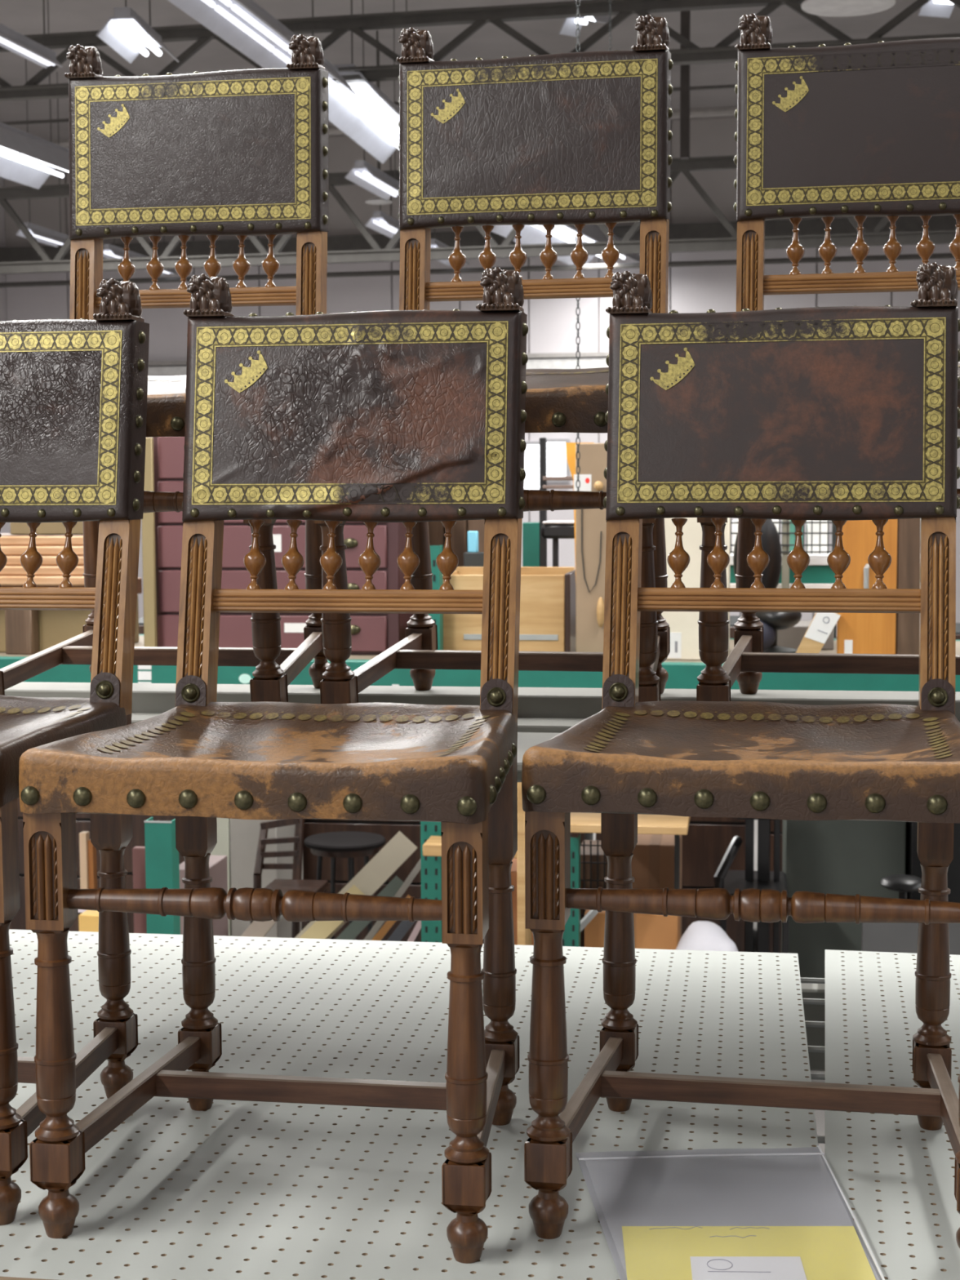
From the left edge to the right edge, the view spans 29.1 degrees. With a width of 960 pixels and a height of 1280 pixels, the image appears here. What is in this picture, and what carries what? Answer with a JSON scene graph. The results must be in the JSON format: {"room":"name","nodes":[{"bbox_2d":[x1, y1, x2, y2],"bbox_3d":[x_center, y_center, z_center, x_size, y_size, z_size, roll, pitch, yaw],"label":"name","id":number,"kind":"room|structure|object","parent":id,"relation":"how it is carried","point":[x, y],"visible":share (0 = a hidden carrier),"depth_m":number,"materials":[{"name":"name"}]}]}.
{"room":"furniture warehouse store","nodes":[
{"label":"furniture warehouse store","id":0,"kind":"room"},
{"bbox_2d":[0,177,10,533],"bbox_3d":[-10.709,-2.361,11.932,0.100,7.250,33.000,1,5,12],"label":"wall","id":1,"kind":"structure","parent":0,"point":[6,528],"depth_m":27.74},
{"bbox_2d":[0,0,959,148],"bbox_3d":[0.065,-5.884,9.266,22.000,0.100,33.000,1,5,12],"label":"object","id":2,"kind":"structure","parent":0,"point":[708,28],"depth_m":20.65,"materials":[{"name":"metal"}]},
{"bbox_2d":[0,0,62,68],"bbox_3d":[-3.148,-5.036,12.466,0.140,2.074,1.152,1,5,13],"label":"strip light","id":3,"kind":"object","parent":2,"relation":"hanging from","point":[11,40],"visible":1,"depth_m":12.70,"materials":[{"name":"paint"}]},
{"bbox_2d":[0,0,69,189],"bbox_3d":[-4.470,-5.338,16.297,0.780,2.074,3.892,1,5,14],"label":"strip light","id":4,"kind":"object","parent":2,"relation":"hanging from","point":[28,159],"visible":0.74,"depth_m":17.42,"materials":[{"name":"paint"}]},
{"bbox_2d":[14,58,68,247],"bbox_3d":[-5.189,-5.796,22.032,0.250,2.074,1.138,1,5,11],"label":"strip light","id":5,"kind":"object","parent":2,"relation":"hanging from","point":[42,234],"visible":0.59,"depth_m":22.07,"materials":[{"name":"paint"}]},
{"bbox_2d":[102,238,124,258],"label":"strip light","id":6,"kind":"object","parent":2,"relation":"hanging from","point":[109,251],"depth_m":23.61,"materials":[{"name":"paint"}]},
{"bbox_2d":[96,0,179,63],"bbox_3d":[-2.320,-5.042,12.487,0.360,2.074,0.806,0,5,5],"label":"strip light","id":7,"kind":"object","parent":2,"relation":"hanging from","point":[126,33],"visible":1,"depth_m":12.45,"materials":[{"name":"paint"}]},
{"bbox_2d":[167,0,356,93],"bbox_3d":[-1.506,-5.023,12.213,0.420,2.074,3.614,1,5,12],"label":"strip light","id":8,"kind":"object","parent":2,"relation":"hanging from","point":[245,25],"visible":0.7,"depth_m":12.33,"materials":[{"name":"paint"}]},
{"bbox_2d":[328,0,407,164],"bbox_3d":[-0.830,-5.291,15.498,0.620,2.074,2.815,0,5,9],"label":"strip light","id":9,"kind":"object","parent":2,"relation":"hanging from","point":[368,117],"visible":0.56,"depth_m":15.38,"materials":[{"name":"paint"}]},
{"bbox_2d":[344,0,399,200],"bbox_3d":[-0.996,-5.520,18.352,0.300,2.074,1.461,1,5,13],"label":"strip light","id":10,"kind":"object","parent":2,"relation":"hanging from","point":[364,175],"visible":0.85,"depth_m":18.23,"materials":[{"name":"paint"}]},
{"bbox_2d":[364,30,391,204],"bbox_3d":[-1.131,-5.798,20.529,0.300,1.868,0.300,0,5,8],"label":"lamp","id":11,"kind":"object","parent":2,"relation":"hanging from","point":[377,201],"visible":0.51,"depth_m":20.51,"materials":[{"name":"metal"}]},
{"bbox_2d":[364,40,399,238],"bbox_3d":[-1.028,-5.769,21.454,0.300,2.074,1.243,1,5,13],"label":"strip light","id":12,"kind":"object","parent":2,"relation":"hanging from","point":[380,222],"visible":0.52,"depth_m":21.17,"materials":[{"name":"paint"}]},
{"bbox_2d":[431,228,449,247],"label":"strip light","id":13,"kind":"object","parent":2,"relation":"hanging from","point":[435,242],"depth_m":23.38,"materials":[{"name":"paint"}]},
{"bbox_2d":[0,0,959,102],"bbox_3d":[0.866,-4.507,13.803,14.879,0.470,0.190,1,5,12],"label":"roof truss","id":14,"kind":"object","parent":2,"relation":"attached to","point":[478,16],"visible":0.62,"depth_m":13.97,"materials":[{"name":"metal"}]},
{"bbox_2d":[491,225,513,237],"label":"strip light","id":15,"kind":"object","parent":2,"relation":"hanging from","point":[502,230],"depth_m":21.73,"materials":[{"name":"paint"}]},
{"bbox_2d":[520,225,546,244],"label":"strip light","id":16,"kind":"object","parent":2,"relation":"hanging from","point":[533,234],"depth_m":22.65,"materials":[{"name":"paint"}]},
{"bbox_2d":[551,225,577,243],"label":"strip light","id":17,"kind":"object","parent":2,"relation":"hanging from","point":[560,233],"depth_m":23.30,"materials":[{"name":"paint"}]},
{"bbox_2d":[556,256,573,264],"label":"strip light","id":18,"kind":"object","parent":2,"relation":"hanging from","point":[566,260],"depth_m":24.39,"materials":[{"name":"paint"}]},
{"bbox_2d":[575,0,580,491],"bbox_3d":[0.285,-2.968,5.394,0.012,5.082,0.010,-3,5,-30],"label":"chain","id":19,"kind":"object","parent":2,"relation":"hanging from","point":[577,6],"visible":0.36,"depth_m":5.56,"materials":[{"name":"metal"}]},
{"bbox_2d":[559,0,610,36],"bbox_3d":[0.857,-5.614,14.933,0.181,1.354,0.500,-4,6,-35],"label":"strip light","id":20,"kind":"object","parent":2,"relation":"hanging from","point":[569,27],"visible":0.53,"depth_m":15.09,"materials":[{"name":"paint"}]},
{"bbox_2d":[582,224,608,242],"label":"strip light","id":21,"kind":"object","parent":2,"relation":"hanging from","point":[591,233],"depth_m":22.89,"materials":[{"name":"paint"}]},
{"bbox_2d":[618,253,639,262],"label":"strip light","id":22,"kind":"object","parent":2,"relation":"hanging from","point":[636,257],"depth_m":24.44,"materials":[{"name":"paint"}]},
{"bbox_2d":[680,10,690,159],"bbox_3d":[1.980,-5.598,17.871,0.080,1.869,0.130,1,5,12],"label":"strut","id":23,"kind":"object","parent":2,"relation":"attached to","point":[685,15],"visible":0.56,"depth_m":17.84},
{"bbox_2d":[800,0,895,17],"bbox_3d":[2.377,-5.079,11.903,0.600,1.949,0.600,0,5,8],"label":"lamp","id":24,"kind":"object","parent":2,"relation":"hanging from","point":[836,8],"visible":1,"depth_m":12.03,"materials":[{"name":"metal"}]},
{"bbox_2d":[917,0,954,17],"bbox_3d":[3.653,-5.581,14.352,0.275,1.354,0.500,-2,5,-17],"label":"strip light","id":25,"kind":"object","parent":2,"relation":"hanging from","point":[935,8],"visible":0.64,"depth_m":14.59,"materials":[{"name":"paint"}]},
{"bbox_2d":[4,117,959,636],"bbox_3d":[3.644,-3.536,25.687,22.000,7.250,0.186,1,5,12],"label":"wall","id":26,"kind":"structure","parent":0,"point":[551,323],"depth_m":26.16,"materials":[{"name":"paint"}]},
{"bbox_2d":[0,253,955,287],"bbox_3d":[3.300,-4.901,24.041,21.600,0.070,0.070,1,5,12],"label":"ceiling beam","id":27,"kind":"structure","parent":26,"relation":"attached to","point":[935,255],"depth_m":24.59,"materials":[{"name":"metal"}]},
{"bbox_2d":[0,214,956,262],"bbox_3d":[3.584,-5.590,25.294,22.000,0.210,0.270,1,5,12],"label":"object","id":28,"kind":"structure","parent":26,"relation":"attached to","point":[904,224],"depth_m":25.95,"materials":[{"name":"paint"}]},
{"bbox_2d":[524,441,539,490],"bbox_3d":[0.740,-2.455,26.270,0.372,0.715,0.090,1,5,12],"label":"window","id":29,"kind":"structure","parent":26,"relation":"in","point":[531,455],"depth_m":26.25,"materials":[{"name":"paint"}]},
{"bbox_2d":[147,357,959,375],"bbox_3d":[3.608,-3.797,25.507,22.000,0.240,0.130,1,5,12],"label":"trim","id":30,"kind":"structure","parent":26,"relation":"attached to","point":[565,363],"depth_m":26.02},
{"bbox_2d":[148,344,959,366],"bbox_3d":[3.603,-3.965,25.474,22.000,0.060,0.170,1,5,12],"label":"trim","id":31,"kind":"structure","parent":26,"relation":"attached to","point":[591,354],"depth_m":25.97,"materials":[{"name":"paint"}]},
{"bbox_2d":[546,439,569,482],"bbox_3d":[1.069,-2.536,26.191,0.396,0.607,0.090,1,5,12],"label":"window","id":32,"kind":"structure","parent":26,"relation":"in","point":[557,460],"depth_m":26.16,"materials":[{"name":"glass"}]},
{"bbox_2d":[593,819,825,1155],"bbox_3d":[0.100,1.442,9.855,22.000,0.100,33.000,1,5,12],"label":"floor","id":33,"kind":"structure","parent":0,"point":[820,1115],"depth_m":6.86,"materials":[{"name":"concrete"}]},
{"bbox_2d":[8,797,100,929],"bbox_3d":[-2.141,0.718,9.390,0.730,1.440,0.600,0,5,8],"label":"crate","id":34,"kind":"object","parent":33,"relation":"on","point":[82,820],"visible":0.02,"depth_m":9.12,"materials":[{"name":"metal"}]},
{"bbox_2d":[68,912,81,931],"bbox_3d":[-1.446,1.314,6.804,0.123,0.660,0.080,0,5,8],"label":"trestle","id":35,"kind":"object","parent":33,"relation":"on","point":[75,926],"visible":0.02,"depth_m":6.74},
{"bbox_2d":[79,831,89,888],"bbox_3d":[-1.490,1.175,7.022,0.027,0.903,0.040,0,5,8],"label":"stick","id":36,"kind":"object","parent":33,"relation":"on","point":[84,836],"visible":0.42,"depth_m":6.98,"materials":[{"name":"paint"}]},
{"bbox_2d":[78,910,98,932],"bbox_3d":[-1.372,1.312,6.656,0.086,0.687,0.130,0,5,8],"label":"wood block","id":37,"kind":"object","parent":33,"relation":"on","point":[88,919],"visible":0.14,"depth_m":6.57,"materials":[{"name":"paint"}]},
{"bbox_2d":[88,839,97,888],"bbox_3d":[-1.466,1.189,7.040,0.022,0.871,0.040,0,5,8],"label":"stick","id":38,"kind":"object","parent":33,"relation":"on","point":[92,864],"visible":0.12,"depth_m":7.00,"materials":[{"name":"paint"}]},
{"bbox_2d":[132,846,146,933],"bbox_3d":[-1.367,1.211,7.514,0.063,0.750,0.040,0,5,8],"label":"panel","id":39,"kind":"object","parent":33,"relation":"on","point":[138,852],"visible":0.24,"depth_m":7.47,"materials":[{"name":"paint"}]},
{"bbox_2d":[124,617,184,933],"bbox_3d":[-1.369,0.668,9.274,0.730,1.550,0.600,0,5,8],"label":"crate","id":40,"kind":"object","parent":33,"relation":"on","point":[138,839],"visible":0.02,"depth_m":9.04,"materials":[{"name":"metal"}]},
{"bbox_2d":[143,817,180,934],"bbox_3d":[-0.849,1.131,5.010,0.134,1.308,0.120,0,5,8],"label":"post","id":41,"kind":"object","parent":33,"relation":"on","point":[162,855],"visible":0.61,"depth_m":4.94,"materials":[{"name":"metal"}]},
{"bbox_2d":[179,855,228,936],"bbox_3d":[-1.115,1.239,7.409,0.142,0.709,0.300,0,5,8],"label":"board","id":42,"kind":"object","parent":33,"relation":"on","point":[218,869],"visible":0.12,"depth_m":7.41,"materials":[{"name":"paint"}]},
{"bbox_2d":[210,817,303,937],"bbox_3d":[-1.039,1.071,8.599,0.324,0.852,0.502,0,5,8],"label":"base cabinet","id":43,"kind":"object","parent":33,"relation":"on","point":[237,839],"visible":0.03,"depth_m":8.35,"materials":[{"name":"paint"}]},
{"bbox_2d":[240,920,275,937],"bbox_3d":[-1.051,1.349,6.528,0.071,0.651,1.420,2,5,25],"label":"leaning board","id":44,"kind":"object","parent":33,"relation":"on","point":[256,929],"visible":0.02,"depth_m":6.96,"materials":[{"name":"paint"}]},
{"bbox_2d":[249,818,328,937],"bbox_3d":[-0.825,1.161,7.800,0.332,0.804,0.568,0,5,8],"label":"chair","id":45,"kind":"object","parent":33,"relation":"on","point":[295,883],"visible":0.44,"depth_m":7.93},
{"bbox_2d":[299,884,364,938],"bbox_3d":[-0.848,1.322,6.759,0.070,0.673,1.228,4,6,40],"label":"leaning board","id":46,"kind":"object","parent":33,"relation":"on","point":[319,929],"visible":0.21,"depth_m":7.03,"materials":[{"name":"paint"}]},
{"bbox_2d":[304,831,386,939],"bbox_3d":[-0.594,1.202,8.192,0.360,0.654,0.360,0,5,8],"label":"stool","id":47,"kind":"object","parent":33,"relation":"on","point":[349,845],"visible":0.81,"depth_m":8.07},
{"bbox_2d":[294,831,417,938],"bbox_3d":[-0.722,1.222,7.051,0.086,0.839,1.280,4,6,44],"label":"leaning board","id":48,"kind":"object","parent":33,"relation":"on","point":[375,873],"visible":0.36,"depth_m":7.35,"materials":[{"name":"paint"}]},
{"bbox_2d":[302,818,421,942],"bbox_3d":[-0.597,0.709,9.166,0.730,1.480,0.600,0,5,8],"label":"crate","id":49,"kind":"object","parent":33,"relation":"on","point":[388,829],"visible":0.05,"depth_m":8.89,"materials":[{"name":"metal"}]},
{"bbox_2d":[335,875,403,939],"bbox_3d":[-0.672,1.293,6.932,0.055,0.683,1.054,4,6,45],"label":"leaning board","id":50,"kind":"object","parent":33,"relation":"on","point":[354,928],"visible":0.21,"depth_m":7.12,"materials":[{"name":"paint"}]},
{"bbox_2d":[371,894,411,940],"bbox_3d":[-0.588,1.343,6.602,0.040,0.624,1.354,2,5,28],"label":"leaning board","id":51,"kind":"object","parent":33,"relation":"on","point":[388,925],"visible":0.07,"depth_m":6.99,"materials":[{"name":"paint"}]},
{"bbox_2d":[363,859,421,940],"bbox_3d":[-0.564,1.293,6.452,0.036,0.746,1.997,1,5,20],"label":"leaning board","id":52,"kind":"object","parent":33,"relation":"on","point":[378,924],"visible":0.02,"depth_m":7.11,"materials":[{"name":"paint"}]},
{"bbox_2d":[386,896,421,941],"bbox_3d":[-0.519,1.345,6.593,0.050,0.629,1.350,2,5,27],"label":"leaning board","id":53,"kind":"object","parent":33,"relation":"on","point":[403,927],"visible":0.02,"depth_m":6.98,"materials":[{"name":"paint"}]},
{"bbox_2d":[407,920,421,942],"bbox_3d":[-0.451,1.393,5.931,0.034,0.630,2.169,1,5,14],"label":"leaning board","id":54,"kind":"object","parent":33,"relation":"on","point":[416,929],"visible":0.02,"depth_m":6.76,"materials":[{"name":"paint"}]},
{"bbox_2d":[422,782,532,945],"bbox_3d":[-0.009,1.036,6.264,0.349,1.287,0.190,0,5,8],"label":"shelf","id":55,"kind":"object","parent":33,"relation":"on","point":[432,846],"visible":0.19,"depth_m":6.13,"materials":[{"name":"wood"}]},
{"bbox_2d":[0,545,959,946],"bbox_3d":[-0.174,0.632,6.883,4.332,1.995,1.072,0,5,8],"label":"rack","id":56,"kind":"object","parent":33,"relation":"on","point":[682,673],"visible":0.28,"depth_m":6.32,"materials":[{"name":"metal"}]},
{"bbox_2d":[0,533,142,654],"bbox_3d":[-1.604,-0.182,6.898,0.550,0.423,0.580,0,5,8],"label":"wooden crate","id":57,"kind":"object","parent":56,"relation":"on","point":[22,632],"visible":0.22,"depth_m":6.64,"materials":[{"name":"paint"}]},
{"bbox_2d":[10,521,83,534],"bbox_3d":[-1.560,-0.422,6.907,0.302,0.050,0.250,0,5,8],"label":"box","id":58,"kind":"object","parent":57,"relation":"on","point":[16,528],"visible":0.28,"depth_m":6.79,"materials":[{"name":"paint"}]},
{"bbox_2d":[142,437,157,646],"bbox_3d":[-1.173,-0.330,6.560,0.044,0.769,0.020,0,5,8],"label":"board","id":59,"kind":"object","parent":56,"relation":"on","point":[148,557],"visible":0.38,"depth_m":6.56,"materials":[{"name":"paint"}]},
{"bbox_2d":[152,436,413,654],"bbox_3d":[-0.690,-0.363,6.816,0.891,0.789,0.592,0,5,8],"label":"locker","id":60,"kind":"object","parent":56,"relation":"on","point":[371,633],"visible":0.3,"depth_m":6.57,"materials":[{"name":"metal"}]},
{"bbox_2d":[427,519,484,566],"bbox_3d":[-0.122,-0.401,7.162,0.344,0.803,0.220,0,5,8],"label":"base cabinet","id":61,"kind":"object","parent":56,"relation":"on","point":[459,540],"visible":0.02,"depth_m":7.05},
{"bbox_2d":[463,551,484,566],"bbox_3d":[-0.014,-0.149,6.843,0.084,0.350,0.060,0,5,8],"label":"block","id":62,"kind":"object","parent":56,"relation":"on","point":[470,559],"visible":0.24,"depth_m":6.80,"materials":[{"name":"metal"}]},
{"bbox_2d":[467,531,478,552],"bbox_3d":[-0.026,-0.362,6.827,0.035,0.078,0.040,0,5,8],"label":"carton","id":63,"kind":"object","parent":62,"relation":"on","point":[473,536],"visible":1,"depth_m":6.81,"materials":[{"name":"paint"}]},
{"bbox_2d":[442,566,575,651],"bbox_3d":[0.109,-0.102,6.580,0.462,0.299,0.398,0,5,8],"label":"wooden cabinet","id":64,"kind":"object","parent":56,"relation":"on","point":[547,593],"visible":0.56,"depth_m":6.38,"materials":[{"name":"wood"}]},
{"bbox_2d":[522,522,539,566],"bbox_3d":[0.203,-0.228,7.170,0.073,0.454,0.040,0,5,8],"label":"board","id":65,"kind":"object","parent":56,"relation":"on","point":[531,531],"visible":0.24,"depth_m":7.14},
{"bbox_2d":[539,437,574,566],"bbox_3d":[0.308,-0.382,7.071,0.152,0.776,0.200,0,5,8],"label":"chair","id":66,"kind":"object","parent":56,"relation":"on","point":[561,529],"visible":0.59,"depth_m":7.00,"materials":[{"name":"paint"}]},
{"bbox_2d":[564,442,594,560],"bbox_3d":[0.341,-0.304,6.327,0.098,0.738,0.030,0,5,8],"label":"wedge","id":67,"kind":"object","parent":56,"relation":"on","point":[570,446],"visible":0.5,"depth_m":6.29,"materials":[{"name":"paint"}]},
{"bbox_2d":[573,443,607,652],"bbox_3d":[0.406,-0.295,6.242,0.181,0.734,0.062,0,5,8],"label":"door","id":68,"kind":"structure","parent":56,"relation":"on","point":[590,523],"depth_m":6.25,"materials":[{"name":"paint"}]},
{"bbox_2d":[661,517,730,660],"bbox_3d":[0.757,-0.220,6.486,0.231,0.542,0.452,0,5,8],"label":"base cabinet","id":69,"kind":"object","parent":56,"relation":"on","point":[683,625],"visible":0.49,"depth_m":6.27,"materials":[{"name":"paint"}]},
{"bbox_2d":[733,519,801,653],"bbox_3d":[0.998,-0.196,6.434,0.238,0.501,0.289,0,5,8],"label":"stool","id":70,"kind":"object","parent":56,"relation":"on","point":[772,622],"visible":0.42,"depth_m":6.47,"materials":[{"name":"paint"}]},
{"bbox_2d":[734,620,776,650],"bbox_3d":[0.946,-0.017,6.370,0.144,0.120,0.118,0,5,8],"label":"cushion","id":71,"kind":"object","parent":70,"relation":"on","point":[769,626],"depth_m":6.33,"materials":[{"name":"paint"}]},
{"bbox_2d":[729,517,836,637],"bbox_3d":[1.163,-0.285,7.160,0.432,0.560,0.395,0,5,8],"label":"window","id":72,"kind":"structure","parent":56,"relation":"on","point":[818,574],"depth_m":7.01,"materials":[{"name":"glass"}]},
{"bbox_2d":[777,620,833,649],"bbox_3d":[1.185,-0.019,6.821,0.218,0.085,0.300,0,5,8],"label":"carton","id":73,"kind":"object","parent":56,"relation":"on","point":[791,637],"visible":0.34,"depth_m":6.68,"materials":[{"name":"cardboard"}]},
{"bbox_2d":[795,612,840,653],"bbox_3d":[1.131,-0.026,6.198,0.151,0.184,0.023,0,5,8],"label":"board","id":74,"kind":"object","parent":56,"relation":"on","point":[822,624],"visible":0.94,"depth_m":6.19,"materials":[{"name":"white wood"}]},
{"bbox_2d":[817,616,829,634],"bbox_3d":[1.147,-0.049,6.184,0.040,0.058,0.002,0,5,8],"label":"print","id":75,"kind":"object","parent":74,"relation":"attached to","point":[823,622],"depth_m":6.18,"materials":[{"name":"paper"}]},
{"bbox_2d":[836,518,919,654],"bbox_3d":[1.369,-0.236,6.410,0.276,0.581,0.543,0,5,8],"label":"base cabinet","id":76,"kind":"object","parent":56,"relation":"on","point":[856,633],"visible":0.39,"depth_m":6.18,"materials":[{"name":"brown wood"}]},
{"bbox_2d":[511,857,533,945],"bbox_3d":[0.197,1.228,7.116,0.305,0.767,0.401,0,5,8],"label":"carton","id":77,"kind":"object","parent":33,"relation":"on","point":[513,868],"visible":0.02,"depth_m":6.91,"materials":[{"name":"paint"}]},
{"bbox_2d":[482,832,593,943],"bbox_3d":[0.175,0.704,9.054,0.730,1.500,0.600,0,5,8],"label":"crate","id":78,"kind":"object","parent":33,"relation":"on","point":[584,836],"visible":0.02,"depth_m":8.73,"materials":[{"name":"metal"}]},
{"bbox_2d":[580,840,607,946],"bbox_3d":[0.466,1.171,7.187,0.170,0.866,0.375,0,5,8],"label":"wire crate","id":79,"kind":"object","parent":33,"relation":"on","point":[593,860],"visible":0.15,"depth_m":7.05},
{"bbox_2d":[570,812,690,888],"bbox_3d":[0.506,1.123,6.531,0.464,1.066,0.650,0,5,8],"label":"table","id":80,"kind":"object","parent":33,"relation":"on","point":[580,822],"visible":0.23,"depth_m":6.23,"materials":[{"name":"wood"}]},
{"bbox_2d":[584,909,679,949],"bbox_3d":[0.548,1.297,6.640,0.326,0.701,0.251,0,5,8],"label":"carton","id":81,"kind":"object","parent":33,"relation":"on","point":[654,931],"visible":0.1,"depth_m":6.49,"materials":[{"name":"cardboard"}]},
{"bbox_2d":[631,834,682,938],"bbox_3d":[0.692,1.181,7.268,0.186,0.831,0.351,0,5,8],"label":"carton","id":82,"kind":"object","parent":33,"relation":"on","point":[652,864],"visible":0.16,"depth_m":7.07,"materials":[{"name":"cardboard"}]},
{"bbox_2d":[595,615,745,951],"bbox_3d":[0.947,0.679,8.940,0.730,1.560,0.600,0,5,8],"label":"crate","id":83,"kind":"object","parent":33,"relation":"on","point":[707,841],"visible":0.02,"depth_m":8.65,"materials":[{"name":"plastic"}]},
{"bbox_2d":[517,771,825,1071],"bbox_3d":[0.099,0.999,2.277,2.510,2.000,1.430,0,5,8],"label":"shelf rack","id":84,"kind":"object","parent":33,"relation":"on","point":[815,1036],"visible":0.02,"depth_m":2.64,"materials":[{"name":"metal"}]},
{"bbox_2d":[4,681,959,771],"bbox_3d":[0.126,0.113,2.439,2.375,0.050,0.490,0,5,8],"label":"shelf","id":85,"kind":"object","parent":84,"relation":"on","point":[544,713],"visible":0.21,"depth_m":2.60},
{"bbox_2d":[0,34,329,702],"bbox_3d":[-0.431,-0.354,2.481,0.428,0.960,0.451,0,5,9],"label":"carved chair","id":86,"kind":"object","parent":85,"relation":"on","point":[241,153],"visible":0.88,"depth_m":2.61,"materials":[{"name":"leather"}]},
{"bbox_2d":[314,14,673,703],"bbox_3d":[0.039,-0.349,2.389,0.428,0.960,0.451,1,5,11],"label":"carved chair","id":87,"kind":"object","parent":85,"relation":"on","point":[579,140],"visible":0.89,"depth_m":2.51,"materials":[{"name":"leather"}]},
{"bbox_2d":[696,13,959,701],"bbox_3d":[0.497,-0.346,2.322,0.428,0.960,0.451,1,5,11],"label":"carved chair","id":88,"kind":"object","parent":85,"relation":"on","point":[860,131],"visible":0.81,"depth_m":2.46,"materials":[{"name":"leather"}]},
{"bbox_2d":[800,977,825,1143],"bbox_3d":[0.102,0.526,2.152,2.315,0.024,1.190,0,5,8],"label":"deck","id":89,"kind":"object","parent":84,"relation":"on","point":[817,1076],"visible":0.09,"depth_m":2.39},
{"bbox_2d":[0,928,817,1279],"bbox_3d":[-0.332,0.507,2.216,1.437,0.006,1.227,0,5,8],"label":"pegboard","id":90,"kind":"object","parent":89,"relation":"on","point":[230,1189],"visible":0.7,"depth_m":2.01,"materials":[{"name":"paint"}]},
{"bbox_2d":[0,278,149,1225],"bbox_3d":[-0.601,0.068,1.937,0.428,0.918,0.495,1,5,10],"label":"carved chair","id":91,"kind":"object","parent":90,"relation":"on","point":[73,393],"visible":0.98,"depth_m":2.06,"materials":[{"name":"red wood"}]},
{"bbox_2d":[18,266,528,1263],"bbox_3d":[-0.168,0.073,1.845,0.428,0.918,0.495,0,5,9],"label":"carved chair","id":92,"kind":"object","parent":90,"relation":"on","point":[407,417],"visible":1,"depth_m":1.97,"materials":[{"name":"red wood"}]},
{"bbox_2d":[575,1145,884,1279],"bbox_3d":[0.222,0.537,1.716,0.254,0.007,0.399,0,5,1],"label":"plastic sleeve","id":93,"kind":"object","parent":90,"relation":"on","point":[781,1186],"visible":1,"depth_m":1.79,"materials":[{"name":"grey plastic"}]},
{"bbox_2d":[622,1226,875,1279],"bbox_3d":[0.236,0.545,1.627,0.230,0.002,0.181,0,5,8],"label":"paper","id":94,"kind":"object","parent":93,"relation":"in","point":[651,1252],"visible":1,"depth_m":1.64,"materials":[{"name":"yellow"}]},
{"bbox_2d":[521,262,959,1248],"bbox_3d":[0.287,0.072,1.830,0.428,0.918,0.495,1,5,11],"label":"carved chair","id":95,"kind":"object","parent":90,"relation":"on","point":[838,415],"visible":1,"depth_m":1.95,"materials":[{"name":"red wood"}]},
{"bbox_2d":[825,949,959,1279],"bbox_3d":[0.739,0.515,2.059,0.700,0.006,1.262,1,5,11],"label":"pegboard","id":96,"kind":"object","parent":89,"relation":"on","point":[895,1175],"visible":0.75,"depth_m":1.96,"materials":[{"name":"paint"}]},
{"bbox_2d":[713,817,788,953],"bbox_3d":[1.025,1.116,7.013,0.275,0.999,0.450,0,5,8],"label":"armchair","id":97,"kind":"object","parent":33,"relation":"on","point":[762,878],"visible":0.26,"depth_m":7.01,"materials":[{"name":"metal"}]},
{"bbox_2d":[768,636,836,952],"bbox_3d":[1.719,0.735,8.832,0.730,1.460,0.600,0,5,8],"label":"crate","id":98,"kind":"object","parent":33,"relation":"on","point":[771,846],"visible":0.02,"depth_m":8.61,"materials":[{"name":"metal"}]},
{"bbox_2d":[781,819,906,977],"bbox_3d":[1.495,1.072,7.676,0.470,0.976,0.600,0,5,8],"label":"trash bin","id":99,"kind":"object","parent":33,"relation":"on","point":[838,856],"visible":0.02,"depth_m":7.37,"materials":[{"name":"paint"}]},
{"bbox_2d":[880,874,921,898],"bbox_3d":[1.565,1.248,6.869,0.180,0.754,0.197,0,5,8],"label":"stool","id":100,"kind":"object","parent":33,"relation":"on","point":[902,883],"visible":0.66,"depth_m":6.79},
{"bbox_2d":[861,923,959,955],"bbox_3d":[1.556,1.305,6.596,0.388,0.682,0.050,0,5,8],"label":"panel","id":101,"kind":"object","parent":33,"relation":"on","point":[876,937],"visible":0.02,"depth_m":6.56,"materials":[{"name":"paint"}]},
{"bbox_2d":[905,822,959,902],"bbox_3d":[1.846,1.071,7.524,0.237,0.999,0.600,0,5,8],"label":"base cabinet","id":102,"kind":"object","parent":33,"relation":"on","point":[913,867],"visible":0.03,"depth_m":7.22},
{"bbox_3d":[0.825,1.498,6.515,0.235,0.318,0.350,0,5,8],"label":"stand","id":103,"kind":"object","parent":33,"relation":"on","visible":0},
{"bbox_2d":[675,920,737,951],"bbox_3d":[0.780,1.161,6.418,0.227,0.376,0.198,0,5,8],"label":"cloth bag","id":104,"kind":"object","parent":103,"relation":"on","point":[706,935],"visible":0.21,"depth_m":6.36,"materials":[{"name":"fabric"}]},
{"bbox_3d":[10.874,-2.080,7.188,2.517,7.250,32.919,0,5,8],"label":"wall","id":105,"kind":"structure","parent":0,"visible":0},
{"bbox_2d":[2,84,736,124],"bbox_3d":[2.541,-6.119,20.514,21.600,0.040,0.040,1,5,12],"label":"conduit","id":106,"kind":"object","parent":105,"relation":"attached to","point":[718,86],"visible":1,"depth_m":22.14,"materials":[{"name":"metal"}]},
{"bbox_2d":[48,106,737,147],"bbox_3d":[2.756,-6.128,21.493,21.600,0.100,0.100,1,5,12],"label":"conduit","id":107,"kind":"object","parent":105,"relation":"attached to","point":[722,111],"visible":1,"depth_m":21.51,"materials":[{"name":"metal"}]},
{"bbox_2d":[0,155,955,274],"bbox_3d":[2.014,-4.362,18.596,19.887,0.910,0.190,1,5,12],"label":"roof truss","id":108,"kind":"object","parent":105,"relation":"attached to","point":[625,246],"visible":0.32,"depth_m":19.12,"materials":[{"name":"metal"}]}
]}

